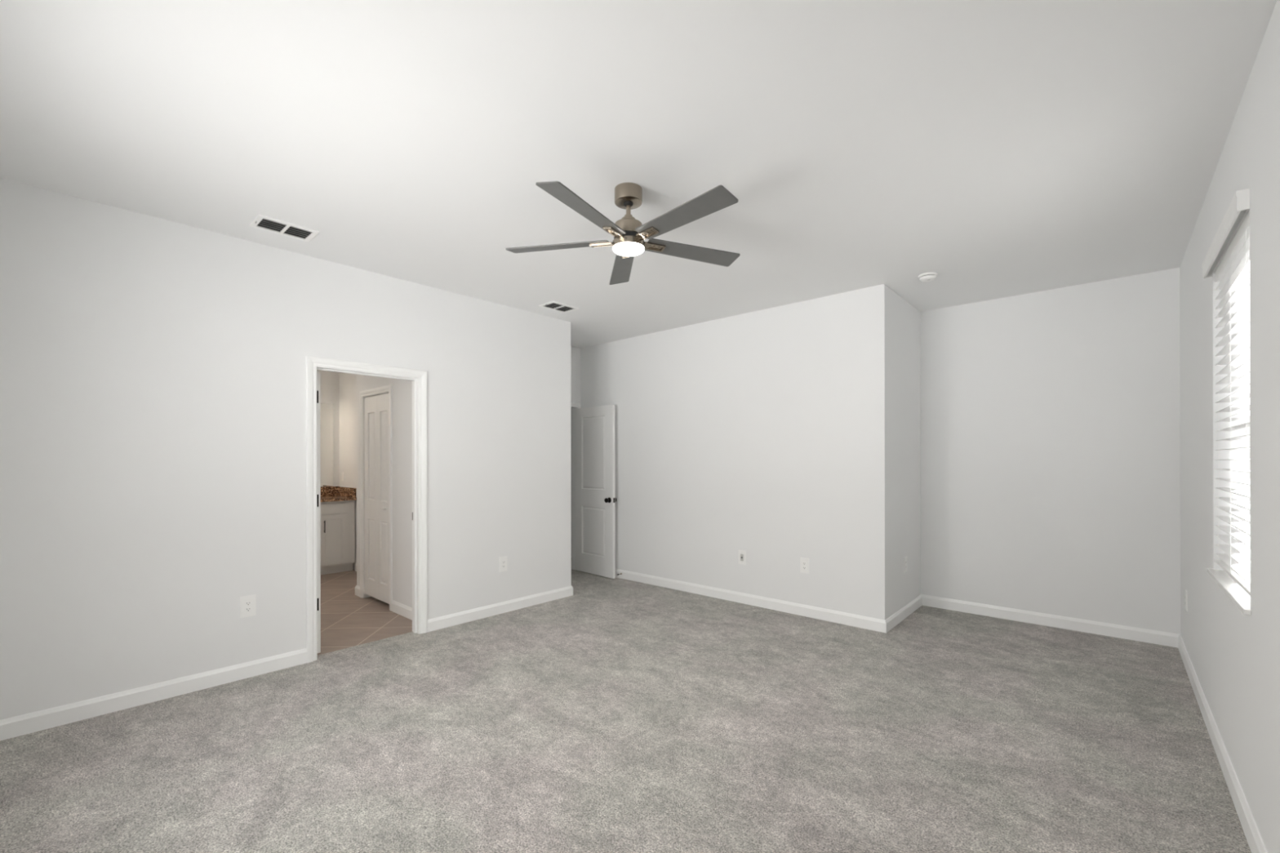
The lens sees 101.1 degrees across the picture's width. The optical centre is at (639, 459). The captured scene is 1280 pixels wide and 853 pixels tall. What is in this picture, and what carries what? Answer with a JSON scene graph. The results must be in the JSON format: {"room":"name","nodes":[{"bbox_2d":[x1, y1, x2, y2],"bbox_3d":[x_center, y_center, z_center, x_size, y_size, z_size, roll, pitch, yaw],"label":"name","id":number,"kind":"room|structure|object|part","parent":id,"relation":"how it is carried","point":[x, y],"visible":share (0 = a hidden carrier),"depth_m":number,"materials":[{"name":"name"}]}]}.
{"room":"empty bedroom","nodes":[
{"label":"empty bedroom","id":0,"kind":"room"},
{"bbox_2d":[0,177,571,719],"bbox_3d":[-2.135,-0.005,3.975,0.115,2.840,4.124,0,0,42],"label":"wall","id":1,"kind":"structure","parent":0,"point":[153,370],"depth_m":3.24,"materials":[{"name":"paint"}]},
{"bbox_2d":[240,594,256,617],"bbox_3d":[-2.546,0.953,3.421,0.008,0.136,0.084,0,0,42],"label":"wall outlet","id":2,"kind":"object","parent":1,"relation":"attached to","point":[247,603],"visible":1,"depth_m":3.42,"materials":[{"name":"white plastic"}]},
{"bbox_2d":[244,600,251,605],"bbox_3d":[-2.545,0.934,3.419,0.002,0.027,0.034,0,0,42],"label":"receptacle","id":3,"kind":"object","parent":2,"relation":"attached to","point":[246,602],"depth_m":3.42,"materials":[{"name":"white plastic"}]},
{"bbox_2d":[244,607,251,611],"bbox_3d":[-2.544,0.973,3.419,0.002,0.027,0.034,0,0,42],"label":"receptacle","id":4,"kind":"object","parent":2,"relation":"attached to","point":[246,609],"depth_m":3.42,"materials":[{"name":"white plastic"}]},
{"bbox_2d":[0,586,573,741],"bbox_3d":[-2.340,1.365,4.304,0.891,0.100,3.938,0,0,42],"label":"baseboard","id":5,"kind":"structure","parent":1,"relation":"attached to","point":[34,722],"depth_m":3.19,"materials":[{"name":"wood"}]},
{"bbox_2d":[316,372,320,653],"bbox_3d":[-2.606,0.387,4.064,0.724,2.045,0.166,0,0,42],"label":"door","id":6,"kind":"structure","parent":1,"relation":"in","point":[318,500],"depth_m":3.84,"materials":[{"name":"wood"}]},
{"bbox_2d":[306,355,427,662],"bbox_3d":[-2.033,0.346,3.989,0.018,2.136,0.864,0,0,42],"label":"trim","id":7,"kind":"structure","parent":1,"relation":"attached to","point":[312,362],"depth_m":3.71,"materials":[{"name":"wood"}]},
{"bbox_2d":[499,555,506,572],"bbox_3d":[-1.260,0.965,4.860,0.008,0.136,0.084,0,0,42],"label":"wall outlet","id":8,"kind":"object","parent":1,"relation":"attached to","point":[503,560],"visible":1,"depth_m":4.86,"materials":[{"name":"white plastic"}]},
{"bbox_2d":[316,369,339,487],"bbox_3d":[-4.839,-0.002,6.336,0.100,2.840,3.000,0,0,42],"label":"wall","id":9,"kind":"structure","parent":0,"point":[329,380],"depth_m":7.08,"materials":[{"name":"paint"}]},
{"bbox_2d":[320,403,333,486],"bbox_3d":[-4.542,-0.193,6.589,0.005,1.105,1.275,0,0,42],"label":"wall mirror","id":10,"kind":"object","parent":9,"relation":"attached to","point":[326,409],"visible":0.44,"depth_m":7.00,"materials":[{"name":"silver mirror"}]},
{"bbox_2d":[320,486,337,496],"bbox_3d":[-4.522,0.422,6.599,0.020,0.120,1.384,0,0,42],"label":"backsplash","id":11,"kind":"structure","parent":9,"relation":"attached to","point":[324,491],"depth_m":7.01,"materials":[{"name":"brown stone"}]},
{"bbox_2d":[338,372,356,569],"bbox_3d":[-3.299,-0.004,6.502,1.975,2.840,0.100,0,0,42],"label":"wall","id":12,"kind":"structure","parent":0,"point":[348,382],"depth_m":6.89,"materials":[{"name":"paint"}]},
{"bbox_2d":[341,471,343,480],"bbox_3d":[-3.982,0.227,7.039,0.072,0.116,0.009,0,0,42],"label":"light switch","id":13,"kind":"object","parent":12,"relation":"attached to","point":[342,473],"visible":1,"depth_m":7.03,"materials":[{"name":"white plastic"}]},
{"bbox_2d":[355,563,412,620],"bbox_3d":[-2.707,1.371,5.589,2.892,0.100,0.474,0,0,42],"label":"baseboard","id":14,"kind":"structure","parent":12,"relation":"attached to","point":[397,607],"depth_m":4.83,"materials":[{"name":"wood"}]},
{"bbox_2d":[356,374,412,608],"bbox_3d":[-2.225,-0.005,5.167,1.607,2.840,0.460,0,0,42],"label":"wall","id":15,"kind":"structure","parent":0,"point":[402,388],"depth_m":4.85,"materials":[{"name":"paint"}]},
{"bbox_2d":[360,384,392,610],"bbox_3d":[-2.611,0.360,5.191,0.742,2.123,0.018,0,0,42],"label":"trim","id":16,"kind":"structure","parent":15,"relation":"attached to","point":[388,388],"depth_m":5.12,"materials":[{"name":"wood"}]},
{"bbox_2d":[364,393,389,604],"bbox_3d":[-2.600,0.372,5.203,0.616,2.010,0.069,0,0,42],"label":"door","id":17,"kind":"structure","parent":15,"relation":"in","point":[376,408],"depth_m":5.19,"materials":[{"name":"wood"}]},
{"bbox_2d":[570,408,571,478],"bbox_3d":[-1.513,-0.006,6.918,1.125,2.840,1.900,0,0,42],"label":"wall","id":18,"kind":"structure","parent":0,"point":[571,408],"depth_m":7.59,"materials":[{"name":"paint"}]},
{"bbox_2d":[570,346,581,403],"bbox_3d":[-1.145,-0.007,6.399,0.115,2.840,1.039,0,0,42],"label":"wall","id":19,"kind":"structure","parent":0,"point":[575,353],"depth_m":6.68,"materials":[{"name":"paint"}]},
{"bbox_2d":[570,406,577,570],"bbox_3d":[-1.087,0.367,6.463,0.115,2.093,0.786,0,0,42],"label":"trim","id":20,"kind":"structure","parent":19,"relation":"attached to","point":[573,498],"depth_m":6.76,"materials":[{"name":"wood"}]},
{"bbox_2d":[570,402,581,408],"bbox_3d":[-1.041,0.349,6.415,0.018,2.129,0.846,0,0,42],"label":"trim","id":21,"kind":"structure","parent":19,"relation":"attached to","point":[572,404],"depth_m":6.67,"materials":[{"name":"wood"}]},
{"bbox_2d":[0,568,1251,852],"bbox_3d":[-0.987,1.468,4.439,8.169,0.110,5.941,0,0,42],"label":"floor","id":22,"kind":"structure","parent":0,"point":[615,715],"depth_m":2.59,"materials":[{"name":"carpet"}]},
{"bbox_2d":[320,500,355,574],"bbox_3d":[-4.293,0.972,6.395,0.631,0.904,1.356,0,0,42],"label":"vanity cabinet","id":23,"kind":"object","parent":22,"relation":"on","point":[337,517],"visible":0.34,"depth_m":6.57,"materials":[{"name":"paint"}]},
{"bbox_3d":[-3.856,0.820,6.434,0.030,0.150,0.010,0,0,42],"label":"handle","id":24,"kind":"part","parent":23,"relation":"part of","materials":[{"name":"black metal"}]},
{"bbox_3d":[-3.801,0.608,6.532,0.018,0.124,0.300,0,0,42],"label":"drawer","id":25,"kind":"part","parent":23,"relation":"part of","materials":[{"name":"paint"}]},
{"bbox_3d":[-3.800,0.987,6.531,0.020,0.612,0.300,0,0,42],"label":"door","id":26,"kind":"part","parent":23,"relation":"part of","materials":[{"name":"paint"}]},
{"bbox_2d":[320,486,356,502],"bbox_3d":[-4.295,0.440,6.396,0.630,0.156,1.384,0,0,42],"label":"countertop","id":27,"kind":"structure","parent":23,"relation":"on","point":[327,494],"depth_m":6.89,"materials":[{"name":"brown stone"}]},
{"bbox_2d":[0,0,1276,348],"bbox_3d":[-0.954,-1.487,4.405,8.469,0.120,6.341,0,0,42],"label":"ceiling","id":28,"kind":"structure","parent":0,"point":[995,148],"depth_m":2.27,"materials":[{"name":"paint"}]},
{"bbox_2d":[249,214,319,242],"bbox_3d":[-2.190,-1.418,3.247,0.215,0.016,0.315,0,0,42],"label":"ceiling vent","id":29,"kind":"object","parent":28,"relation":"in","point":[260,222],"visible":1,"depth_m":3.24,"materials":[{"name":"white plastic"}]},
{"bbox_2d":[537,301,579,313],"bbox_3d":[-0.758,-1.420,4.924,0.215,0.016,0.315,0,0,42],"label":"ceiling vent","id":30,"kind":"object","parent":28,"relation":"in","point":[553,305],"visible":1,"depth_m":4.91,"materials":[{"name":"white plastic"}]},
{"bbox_2d":[506,181,740,284],"bbox_3d":[-0.047,-1.264,2.753,1.282,0.328,1.306,0,0,42],"label":"ceiling fan","id":31,"kind":"object","parent":28,"relation":"hanging from","point":[629,234],"visible":1,"depth_m":2.72,"materials":[{"name":"brushed nickel"},{"name":"gray painted wood"},{"name":"frosted glass"}]},
{"bbox_3d":[-0.442,-1.158,2.863,0.567,0.006,0.130,0,12,11],"label":"blade","id":32,"kind":"part","parent":31,"relation":"part of","materials":[{"name":"grey wood"}]},
{"bbox_3d":[-0.252,-1.158,2.448,0.130,0.006,0.567,14,7,29],"label":"blade","id":33,"kind":"part","parent":31,"relation":"part of","materials":[{"name":"grey wood"}]},
{"bbox_3d":[-0.106,-1.158,3.172,0.130,0.007,0.567,-12,1,-6],"label":"blade","id":34,"kind":"part","parent":31,"relation":"part of","materials":[{"name":"grey wood"}]},
{"bbox_2d":[613,241,644,256],"bbox_3d":[-0.061,-1.109,2.786,0.167,0.018,0.167,0,0,42],"label":"diffuser","id":35,"kind":"object","parent":31,"relation":"attached to","point":[621,248],"depth_m":2.75,"materials":[{"name":"white glass"}]},
{"bbox_3d":[0.202,-1.159,2.500,0.130,0.006,0.567,16,-11,-41],"label":"blade","id":36,"kind":"part","parent":31,"relation":"part of","materials":[{"name":"grey wood"}]},
{"bbox_3d":[0.292,-1.159,2.948,0.567,0.007,0.130,0,-12,-25],"label":"blade","id":37,"kind":"part","parent":31,"relation":"part of","materials":[{"name":"grey wood"}]},
{"bbox_2d":[918,271,937,282],"bbox_3d":[2.233,-1.407,4.085,0.134,0.048,0.134,0,0,42],"label":"smoke detector","id":38,"kind":"object","parent":28,"relation":"attached to","point":[926,277],"visible":1,"depth_m":4.05,"materials":[{"name":"white plastic"}]},
{"bbox_2d":[581,284,888,620],"bbox_3d":[0.615,-0.009,5.600,3.803,2.840,0.115,0,0,42],"label":"wall","id":39,"kind":"structure","parent":0,"point":[764,433],"depth_m":5.06,"materials":[{"name":"paint"}]},
{"bbox_2d":[574,404,616,578],"bbox_3d":[-0.562,0.378,6.456,0.733,2.045,0.166,0,0,45],"label":"door","id":40,"kind":"structure","parent":39,"relation":"in","point":[594,426],"depth_m":6.42,"materials":[{"name":"wood"}]},
{"bbox_3d":[-0.385,0.480,6.210,0.064,0.064,0.066,0,0,45],"label":"knob","id":41,"kind":"part","parent":40,"relation":"part of","materials":[{"name":"black metal"}]},
{"bbox_2d":[738,550,746,564],"bbox_3d":[1.000,0.962,5.168,0.084,0.136,0.018,0,0,42],"label":"plate","id":42,"kind":"object","parent":39,"relation":"attached to","point":[742,554],"visible":1,"depth_m":5.17,"materials":[{"name":"white plastic"}]},
{"bbox_2d":[615,568,886,633],"bbox_3d":[0.622,1.361,5.509,3.702,0.100,0.014,0,0,42],"label":"baseboard","id":43,"kind":"structure","parent":39,"relation":"attached to","point":[847,619],"depth_m":5.01,"materials":[{"name":"wood"}]},
{"bbox_2d":[800,557,808,573],"bbox_3d":[1.483,0.956,4.743,0.084,0.136,0.008,0,0,42],"label":"wall outlet","id":44,"kind":"object","parent":39,"relation":"attached to","point":[804,562],"visible":1,"depth_m":4.74,"materials":[{"name":"white plastic"}]},
{"bbox_2d":[888,288,920,617],"bbox_3d":[2.354,-0.012,4.779,0.115,2.840,0.978,0,0,42],"label":"wall","id":45,"kind":"structure","parent":0,"point":[904,319],"depth_m":4.70,"materials":[{"name":"paint"}]},
{"bbox_2d":[884,594,922,632],"bbox_3d":[2.361,1.358,4.688,0.014,0.100,1.107,0,0,42],"label":"baseboard","id":46,"kind":"structure","parent":45,"relation":"attached to","point":[897,617],"depth_m":4.64,"materials":[{"name":"wood"}]},
{"bbox_2d":[903,555,906,573],"bbox_3d":[2.380,0.940,4.714,0.008,0.136,0.084,0,0,42],"label":"wall outlet","id":47,"kind":"object","parent":45,"relation":"attached to","point":[904,557],"visible":1,"depth_m":4.70,"materials":[{"name":"white plastic"}]},
{"bbox_2d":[920,267,1180,634],"bbox_3d":[3.374,-0.013,4.600,1.876,2.840,0.115,0,0,42],"label":"wall","id":48,"kind":"structure","parent":0,"point":[1051,419],"depth_m":4.41,"materials":[{"name":"paint"}]},
{"bbox_2d":[921,594,1179,648],"bbox_3d":[3.376,1.357,4.514,1.761,0.100,0.014,0,0,42],"label":"baseboard","id":49,"kind":"structure","parent":48,"relation":"attached to","point":[1159,637],"depth_m":4.40,"materials":[{"name":"wood"}]},
{"bbox_2d":[1179,0,1279,852],"bbox_3d":[2.102,-0.011,1.619,0.200,2.840,6.256,0,0,42],"label":"wall","id":50,"kind":"structure","parent":0,"point":[1234,655],"depth_m":2.09,"materials":[{"name":"paint"}]},
{"bbox_2d":[1185,589,1187,612],"bbox_3d":[3.727,0.961,3.591,0.008,0.136,0.084,0,0,42],"label":"wall outlet","id":51,"kind":"object","parent":50,"relation":"attached to","point":[1186,591],"visible":1,"depth_m":3.56,"materials":[{"name":"white plastic"}]},
{"bbox_2d":[1177,634,1267,852],"bbox_3d":[2.053,1.359,1.722,0.014,0.100,5.941,0,0,42],"label":"baseboard","id":52,"kind":"structure","parent":50,"relation":"attached to","point":[1253,837],"depth_m":2.31,"materials":[{"name":"wood"}]},
{"bbox_2d":[1201,188,1250,595],"bbox_3d":[2.615,-0.246,2.326,0.093,1.532,0.996,0,0,42],"label":"window blind","id":53,"kind":"object","parent":50,"relation":"attached to","point":[1233,272],"visible":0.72,"depth_m":2.31,"materials":[{"name":"plastic"}]},
{"bbox_3d":[2.845,-0.197,2.554,0.054,1.410,0.002,0,0,42],"label":"ladder cord","id":54,"kind":"part","parent":53,"relation":"part of","materials":[{"name":"fabric"}]},
{"bbox_3d":[2.618,0.512,2.298,0.050,0.016,0.925,0,0,42],"label":"rail","id":55,"kind":"part","parent":53,"relation":"part of","materials":[{"name":"plastic"}]},
{"bbox_3d":[2.615,-0.197,2.296,0.054,1.410,0.002,0,0,42],"label":"ladder cord","id":56,"kind":"part","parent":53,"relation":"part of","materials":[{"name":"fabric"}]},
{"bbox_3d":[2.378,-0.197,2.032,0.054,1.410,0.002,0,0,42],"label":"ladder cord","id":57,"kind":"part","parent":53,"relation":"part of","materials":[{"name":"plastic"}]},
{"bbox_2d":[1206,568,1251,615],"bbox_3d":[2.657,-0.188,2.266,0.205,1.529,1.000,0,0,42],"label":"window sill","id":58,"kind":"structure","parent":50,"relation":"in","point":[1235,593],"depth_m":2.25,"materials":[{"name":"plastic"}]}
]}

